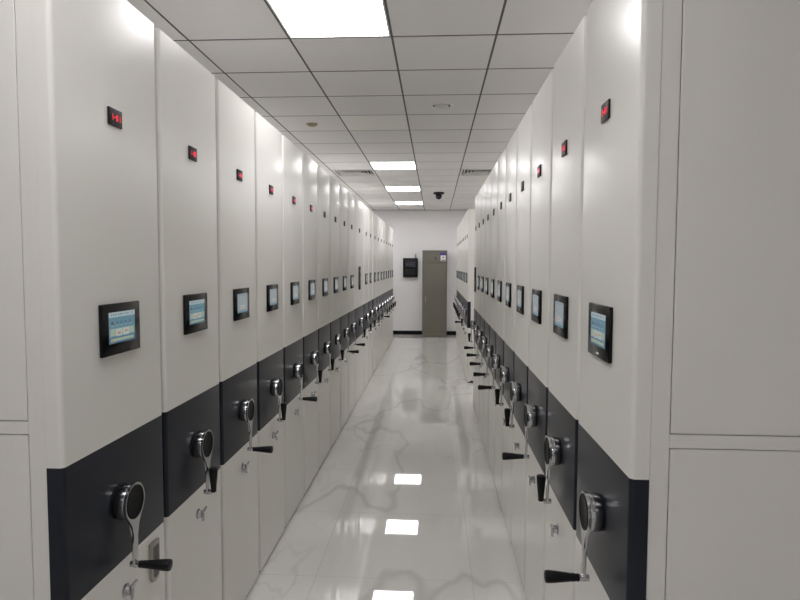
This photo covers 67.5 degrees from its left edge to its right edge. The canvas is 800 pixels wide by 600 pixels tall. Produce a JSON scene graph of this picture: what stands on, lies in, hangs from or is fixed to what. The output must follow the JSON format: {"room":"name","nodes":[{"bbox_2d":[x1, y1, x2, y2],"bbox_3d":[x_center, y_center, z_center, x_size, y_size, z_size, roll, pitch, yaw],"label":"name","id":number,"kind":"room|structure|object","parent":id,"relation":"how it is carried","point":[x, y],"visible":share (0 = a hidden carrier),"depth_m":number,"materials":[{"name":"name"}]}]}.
{"room":"archive storage room","nodes":[
{"label":"archive storage room","id":0,"kind":"room"},
{"bbox_2d":[127,0,592,209],"bbox_3d":[0.129,-1.606,5.493,5.600,0.060,16.350,0,3,3],"label":"ceiling","id":1,"kind":"structure","parent":0,"point":[357,88],"depth_m":3.99,"materials":[{"name":"tile"}]},
{"bbox_2d":[306,123,317,126],"bbox_3d":[-0.784,-1.558,5.333,0.100,0.023,0.100,0,3,3],"label":"smoke detector","id":2,"kind":"object","parent":1,"relation":"attached to","point":[308,124],"visible":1,"depth_m":5.31,"materials":[{"name":"beige plastic"}]},
{"bbox_2d":[266,0,389,37],"bbox_3d":[-0.346,-1.448,3.023,0.558,0.028,0.560,0,3,3],"label":"recessed light","id":3,"kind":"object","parent":1,"relation":"in","point":[299,18],"visible":0.88,"depth_m":3.06,"materials":[{"name":"white plastic"}]},
{"bbox_2d":[332,170,376,175],"bbox_3d":[-0.618,-1.748,8.181,0.558,0.030,0.560,0,3,3],"label":"ceiling vent","id":4,"kind":"object","parent":1,"relation":"in","point":[337,172],"visible":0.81,"depth_m":8.23,"materials":[{"name":"metal"}]},
{"bbox_2d":[144,0,573,209],"bbox_3d":[0.129,-1.591,5.494,5.600,0.028,16.350,0,3,3],"label":"grid","id":5,"kind":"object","parent":1,"relation":"attached to","point":[265,1],"depth_m":3.89,"materials":[{"name":"metal"}]},
{"bbox_2d":[340,115,408,130],"bbox_3d":[-0.213,-1.580,5.301,0.558,0.028,0.560,0,3,3],"label":"tile","id":6,"kind":"object","parent":1,"relation":"in","point":[352,122],"visible":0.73,"depth_m":5.28,"materials":[{"name":"white tile"}]},
{"bbox_2d":[369,162,415,169],"bbox_3d":[-0.080,-1.712,7.579,0.558,0.028,0.560,0,3,3],"label":"recessed light","id":7,"kind":"object","parent":1,"relation":"in","point":[376,165],"visible":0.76,"depth_m":7.56,"materials":[{"name":"white plastic"}]},
{"bbox_2d":[385,187,419,190],"bbox_3d":[0.053,-1.844,9.857,0.558,0.028,0.560,0,3,3],"label":"recessed light","id":8,"kind":"object","parent":1,"relation":"in","point":[387,188],"visible":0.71,"depth_m":9.83,"materials":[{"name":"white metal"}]},
{"bbox_2d":[395,202,422,204],"bbox_3d":[0.186,-1.977,12.135,0.558,0.028,0.560,0,3,3],"label":"recessed light","id":9,"kind":"object","parent":1,"relation":"in","point":[397,203],"visible":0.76,"depth_m":12.21,"materials":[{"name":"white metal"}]},
{"bbox_2d":[396,202,421,203],"bbox_3d":[0.186,-1.974,12.135,0.538,0.017,0.540,0,3,3],"label":"diffuser","id":10,"kind":"object","parent":9,"relation":"attached to","point":[396,202],"depth_m":12.11,"materials":[{"name":"white plastic"}]},
{"bbox_2d":[433,192,443,198],"bbox_3d":[0.668,-1.796,10.322,0.190,0.118,0.190,0,3,3],"label":"security camera","id":11,"kind":"object","parent":1,"relation":"attached to","point":[438,194],"visible":1,"depth_m":10.27,"materials":[{"name":"black plastic"}]},
{"bbox_2d":[429,102,453,108],"bbox_3d":[0.326,-1.519,4.699,0.192,0.019,0.192,0,3,3],"label":"ceiling speaker","id":12,"kind":"object","parent":1,"relation":"attached to","point":[438,105],"visible":1,"depth_m":4.67,"materials":[{"name":"white metal"}]},
{"bbox_2d":[434,104,448,108],"bbox_3d":[0.326,-1.518,4.699,0.114,0.017,0.114,0,3,3],"label":"grille","id":13,"kind":"object","parent":12,"relation":"attached to","point":[436,106],"depth_m":4.68,"materials":[{"name":"metal"}]},
{"bbox_2d":[459,169,491,175],"bbox_3d":[1.094,-1.736,8.082,0.558,0.030,0.560,0,3,3],"label":"ceiling vent","id":14,"kind":"object","parent":1,"relation":"in","point":[466,172],"visible":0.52,"depth_m":8.17,"materials":[{"name":"metal"}]},
{"bbox_2d":[245,334,526,599],"bbox_3d":[0.119,1.321,5.664,5.900,0.100,16.650,0,3,3],"label":"floor","id":15,"kind":"structure","parent":0,"point":[404,503],"depth_m":3.96,"materials":[{"name":"tile"}]},
{"bbox_2d":[0,0,172,599],"bbox_3d":[-1.191,0.318,1.720,1.084,2.353,0.528,0,3,3],"label":"shelving unit","id":16,"kind":"object","parent":15,"relation":"on","point":[82,512],"visible":1,"depth_m":1.50,"materials":[{"name":"paint"}]},
{"bbox_2d":[154,28,221,599],"bbox_3d":[-1.192,0.287,2.256,1.019,2.353,0.501,0,3,3],"label":"shelving unit","id":17,"kind":"object","parent":15,"relation":"on","point":[184,88],"visible":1,"depth_m":2.16,"materials":[{"name":"paint"}]},
{"bbox_2d":[215,79,272,599],"bbox_3d":[-1.129,0.256,2.777,1.084,2.353,0.501,0,3,3],"label":"shelving unit","id":18,"kind":"object","parent":15,"relation":"on","point":[234,118],"visible":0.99,"depth_m":2.70,"materials":[{"name":"paint"}]},
{"bbox_2d":[254,112,286,571],"bbox_3d":[-1.131,0.226,3.303,1.019,2.353,0.501,0,3,3],"label":"shelving unit","id":19,"kind":"object","parent":15,"relation":"on","point":[271,407],"visible":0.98,"depth_m":3.22,"materials":[{"name":"paint"}]},
{"bbox_2d":[282,135,317,526],"bbox_3d":[-1.068,0.196,3.824,1.084,2.353,0.501,0,3,3],"label":"shelving unit","id":20,"kind":"object","parent":15,"relation":"on","point":[291,154],"visible":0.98,"depth_m":3.75,"materials":[{"name":"paint"}]},
{"bbox_2d":[302,152,321,493],"bbox_3d":[-1.070,0.165,4.349,1.019,2.353,0.501,0,3,3],"label":"shelving unit","id":21,"kind":"object","parent":15,"relation":"on","point":[311,373],"visible":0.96,"depth_m":4.27,"materials":[{"name":"paint"}]},
{"bbox_2d":[317,165,334,467],"bbox_3d":[-1.039,0.135,4.872,1.019,2.353,0.501,0,3,3],"label":"shelving unit","id":22,"kind":"object","parent":15,"relation":"on","point":[326,364],"visible":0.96,"depth_m":4.81,"materials":[{"name":"paint"}]},
{"bbox_2d":[329,175,343,447],"bbox_3d":[-1.009,0.104,5.396,1.019,2.353,0.501,0,3,3],"label":"shelving unit","id":23,"kind":"object","parent":15,"relation":"on","point":[337,353],"visible":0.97,"depth_m":5.34,"materials":[{"name":"paint"}]},
{"bbox_2d":[339,184,358,430],"bbox_3d":[-0.946,0.074,5.917,1.084,2.353,0.501,0,3,3],"label":"shelving unit","id":24,"kind":"object","parent":15,"relation":"on","point":[343,192],"visible":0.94,"depth_m":5.87,"materials":[{"name":"paint"}]},
{"bbox_2d":[348,191,364,416],"bbox_3d":[-0.915,0.044,6.440,1.084,2.353,0.501,0,3,3],"label":"shelving unit","id":25,"kind":"object","parent":15,"relation":"on","point":[352,326],"visible":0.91,"depth_m":6.39,"materials":[{"name":"paint"}]},
{"bbox_2d":[355,197,365,404],"bbox_3d":[-0.909,0.005,7.104,1.019,2.353,0.790,0,3,3],"label":"shelving unit","id":26,"kind":"object","parent":15,"relation":"on","point":[359,321],"visible":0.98,"depth_m":7.03,"materials":[{"name":"paint"}]},
{"bbox_2d":[363,204,371,389],"bbox_3d":[-0.870,-0.034,7.772,1.019,2.353,0.501,0,3,3],"label":"shelving unit","id":27,"kind":"object","parent":15,"relation":"on","point":[366,316],"visible":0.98,"depth_m":7.70,"materials":[{"name":"paint"}]},
{"bbox_2d":[368,208,375,381],"bbox_3d":[-0.840,-0.064,8.296,1.019,2.353,0.501,0,3,3],"label":"shelving unit","id":28,"kind":"object","parent":15,"relation":"on","point":[370,310],"visible":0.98,"depth_m":8.23,"materials":[{"name":"paint"}]},
{"bbox_2d":[372,212,379,374],"bbox_3d":[-0.804,-0.099,8.904,1.019,2.353,0.501,0,3,3],"label":"shelving unit","id":29,"kind":"object","parent":15,"relation":"on","point":[374,307],"visible":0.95,"depth_m":8.77,"materials":[{"name":"paint"}]},
{"bbox_2d":[376,215,382,367],"bbox_3d":[-0.773,-0.130,9.427,1.019,2.353,0.501,0,3,3],"label":"shelving unit","id":30,"kind":"object","parent":15,"relation":"on","point":[378,304],"visible":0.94,"depth_m":9.36,"materials":[{"name":"paint"}]},
{"bbox_2d":[379,219,389,361],"bbox_3d":[-0.710,-0.160,9.948,1.084,2.353,0.501,0,3,3],"label":"shelving unit","id":31,"kind":"object","parent":15,"relation":"on","point":[381,220],"visible":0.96,"depth_m":9.89,"materials":[{"name":"paint"}]},
{"bbox_2d":[382,221,387,356],"bbox_3d":[-0.712,-0.191,10.473,1.019,2.353,0.501,0,3,3],"label":"shelving unit","id":32,"kind":"object","parent":15,"relation":"on","point":[383,227],"visible":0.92,"depth_m":10.40,"materials":[{"name":"paint"}]},
{"bbox_2d":[385,223,389,351],"bbox_3d":[-0.682,-0.221,10.997,1.019,2.353,0.501,0,3,3],"label":"shelving unit","id":33,"kind":"object","parent":15,"relation":"on","point":[386,299],"visible":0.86,"depth_m":10.91,"materials":[{"name":"paint"}]},
{"bbox_2d":[387,225,391,348],"bbox_3d":[-0.651,-0.251,11.520,1.019,2.353,0.501,0,3,3],"label":"shelving unit","id":34,"kind":"object","parent":15,"relation":"on","point":[388,226],"visible":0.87,"depth_m":11.42,"materials":[{"name":"paint"}]},
{"bbox_2d":[389,227,393,344],"bbox_3d":[-0.621,-0.282,12.043,1.019,2.353,0.501,0,3,3],"label":"shelving unit","id":35,"kind":"object","parent":15,"relation":"on","point":[390,312],"visible":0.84,"depth_m":11.94,"materials":[{"name":"paint"}]},
{"bbox_2d":[391,229,395,341],"bbox_3d":[-0.590,-0.312,12.566,1.019,2.353,0.501,0,3,3],"label":"shelving unit","id":36,"kind":"object","parent":15,"relation":"on","point":[392,229],"visible":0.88,"depth_m":12.47,"materials":[{"name":"paint"}]},
{"bbox_2d":[422,250,446,337],"bbox_3d":[0.777,-0.144,13.451,0.544,1.925,0.522,0,3,3],"label":"tall cabinet","id":37,"kind":"object","parent":15,"relation":"on","point":[434,262],"visible":1,"depth_m":13.21,"materials":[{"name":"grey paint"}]},
{"bbox_2d":[453,228,457,343],"bbox_3d":[1.573,-0.270,11.971,1.019,2.353,0.501,0,3,3],"label":"shelving unit","id":38,"kind":"object","parent":15,"relation":"on","point":[457,228],"visible":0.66,"depth_m":11.94,"materials":[{"name":"paint"}]},
{"bbox_2d":[454,226,458,347],"bbox_3d":[1.543,-0.239,11.447,1.019,2.353,0.501,0,3,3],"label":"shelving unit","id":39,"kind":"object","parent":15,"relation":"on","point":[457,297],"visible":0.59,"depth_m":11.43,"materials":[{"name":"paint"}]},
{"bbox_2d":[455,224,459,350],"bbox_3d":[1.512,-0.209,10.924,1.019,2.353,0.501,0,3,3],"label":"shelving unit","id":40,"kind":"object","parent":15,"relation":"on","point":[459,224],"visible":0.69,"depth_m":10.93,"materials":[{"name":"paint"}]},
{"bbox_2d":[456,221,461,354],"bbox_3d":[1.482,-0.179,10.401,1.019,2.353,0.501,0,3,3],"label":"shelving unit","id":41,"kind":"object","parent":15,"relation":"on","point":[461,221],"visible":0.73,"depth_m":10.40,"materials":[{"name":"paint"}]},
{"bbox_2d":[457,219,462,361],"bbox_3d":[1.451,-0.148,9.878,1.019,2.353,0.501,0,3,3],"label":"shelving unit","id":42,"kind":"object","parent":15,"relation":"on","point":[462,219],"visible":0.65,"depth_m":9.86,"materials":[{"name":"paint"}]},
{"bbox_2d":[455,212,466,372],"bbox_3d":[1.358,-0.088,8.833,1.084,2.353,0.501,0,3,3],"label":"shelving unit","id":43,"kind":"object","parent":15,"relation":"on","point":[464,306],"visible":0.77,"depth_m":8.82,"materials":[{"name":"paint"}]},
{"bbox_2d":[458,216,464,365],"bbox_3d":[1.421,-0.118,9.355,1.019,2.353,0.501,0,3,3],"label":"shelving unit","id":44,"kind":"object","parent":15,"relation":"on","point":[462,304],"visible":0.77,"depth_m":9.37,"materials":[{"name":"paint"}]},
{"bbox_2d":[461,209,474,382],"bbox_3d":[1.360,-0.057,8.308,1.019,2.353,0.501,0,3,3],"label":"shelving unit","id":45,"kind":"object","parent":15,"relation":"on","point":[468,312],"visible":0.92,"depth_m":8.10,"materials":[{"name":"paint"}]},
{"bbox_2d":[464,187,481,423],"bbox_3d":[1.195,0.074,6.049,1.084,2.353,0.473,0,3,3],"label":"shelving unit","id":46,"kind":"object","parent":15,"relation":"on","point":[476,327],"visible":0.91,"depth_m":6.04,"materials":[{"name":"paint"}]},
{"bbox_2d":[468,194,477,412],"bbox_3d":[1.256,0.045,6.543,1.019,2.353,0.473,0,3,3],"label":"shelving unit","id":47,"kind":"object","parent":15,"relation":"on","point":[474,322],"visible":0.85,"depth_m":6.53,"materials":[{"name":"paint"}]},
{"bbox_2d":[466,181,485,438],"bbox_3d":[1.166,0.103,5.554,1.084,2.353,0.473,0,3,3],"label":"shelving unit","id":48,"kind":"object","parent":15,"relation":"on","point":[481,332],"visible":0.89,"depth_m":5.54,"materials":[{"name":"paint"}]},
{"bbox_2d":[469,171,491,456],"bbox_3d":[1.137,0.131,5.059,1.084,2.353,0.473,0,3,3],"label":"shelving unit","id":49,"kind":"object","parent":15,"relation":"on","point":[485,340],"visible":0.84,"depth_m":5.05,"materials":[{"name":"paint"}]},
{"bbox_2d":[473,161,497,478],"bbox_3d":[1.108,0.160,4.563,1.084,2.353,0.473,0,3,3],"label":"shelving unit","id":50,"kind":"object","parent":15,"relation":"on","point":[490,349],"visible":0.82,"depth_m":4.55,"materials":[{"name":"paint"}]},
{"bbox_2d":[478,146,506,506],"bbox_3d":[1.079,0.189,4.068,1.084,2.353,0.473,0,3,3],"label":"shelving unit","id":51,"kind":"object","parent":15,"relation":"on","point":[498,358],"visible":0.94,"depth_m":4.05,"materials":[{"name":"paint"}]},
{"bbox_2d":[495,128,517,541],"bbox_3d":[1.083,0.218,3.571,1.019,2.353,0.473,0,3,3],"label":"shelving unit","id":52,"kind":"object","parent":15,"relation":"on","point":[506,371],"visible":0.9,"depth_m":3.55,"materials":[{"name":"paint"}]},
{"bbox_2d":[504,104,532,588],"bbox_3d":[1.054,0.247,3.075,1.019,2.353,0.473,0,3,3],"label":"shelving unit","id":53,"kind":"object","parent":15,"relation":"on","point":[518,388],"visible":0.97,"depth_m":3.06,"materials":[{"name":"paint"}]},
{"bbox_2d":[502,69,553,599],"bbox_3d":[0.993,0.275,2.582,1.084,2.353,0.473,0,3,3],"label":"shelving unit","id":54,"kind":"object","parent":15,"relation":"on","point":[536,409],"visible":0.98,"depth_m":2.56,"materials":[{"name":"paint"}]},
{"bbox_2d":[536,15,586,599],"bbox_3d":[0.996,0.304,2.085,1.019,2.353,0.473,0,3,3],"label":"shelving unit","id":55,"kind":"object","parent":15,"relation":"on","point":[561,439],"visible":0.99,"depth_m":2.04,"materials":[{"name":"paint"}]},
{"bbox_2d":[544,0,799,599],"bbox_3d":[0.934,0.334,1.579,1.084,2.353,0.502,0,3,3],"label":"shelving unit","id":56,"kind":"object","parent":15,"relation":"on","point":[688,471],"visible":1,"depth_m":1.34,"materials":[{"name":"paint"}]},
{"bbox_2d":[372,211,466,330],"bbox_3d":[0.604,-0.730,13.794,5.900,3.052,0.150,0,3,3],"label":"wall","id":57,"kind":"structure","parent":0,"point":[414,232],"depth_m":13.70,"materials":[{"name":"paint"}]},
{"bbox_2d":[403,254,417,276],"bbox_3d":[0.238,-0.789,13.689,0.336,0.540,0.095,0,3,3],"label":"terminal","id":58,"kind":"object","parent":57,"relation":"attached to","point":[410,265],"visible":1,"depth_m":13.65,"materials":[{"name":"black plastic"}]},
{"bbox_2d":[371,210,467,210],"bbox_3d":[0.604,-2.037,13.632,5.600,0.021,0.022,0,3,3],"label":"trim","id":59,"kind":"structure","parent":57,"relation":"attached to","point":[371,210],"depth_m":13.63,"materials":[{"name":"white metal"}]},
{"bbox_2d":[393,330,455,334],"bbox_3d":[0.594,0.755,13.800,5.600,0.088,0.012,0,3,3],"label":"baseboard","id":60,"kind":"structure","parent":57,"relation":"attached to","point":[394,331],"depth_m":13.81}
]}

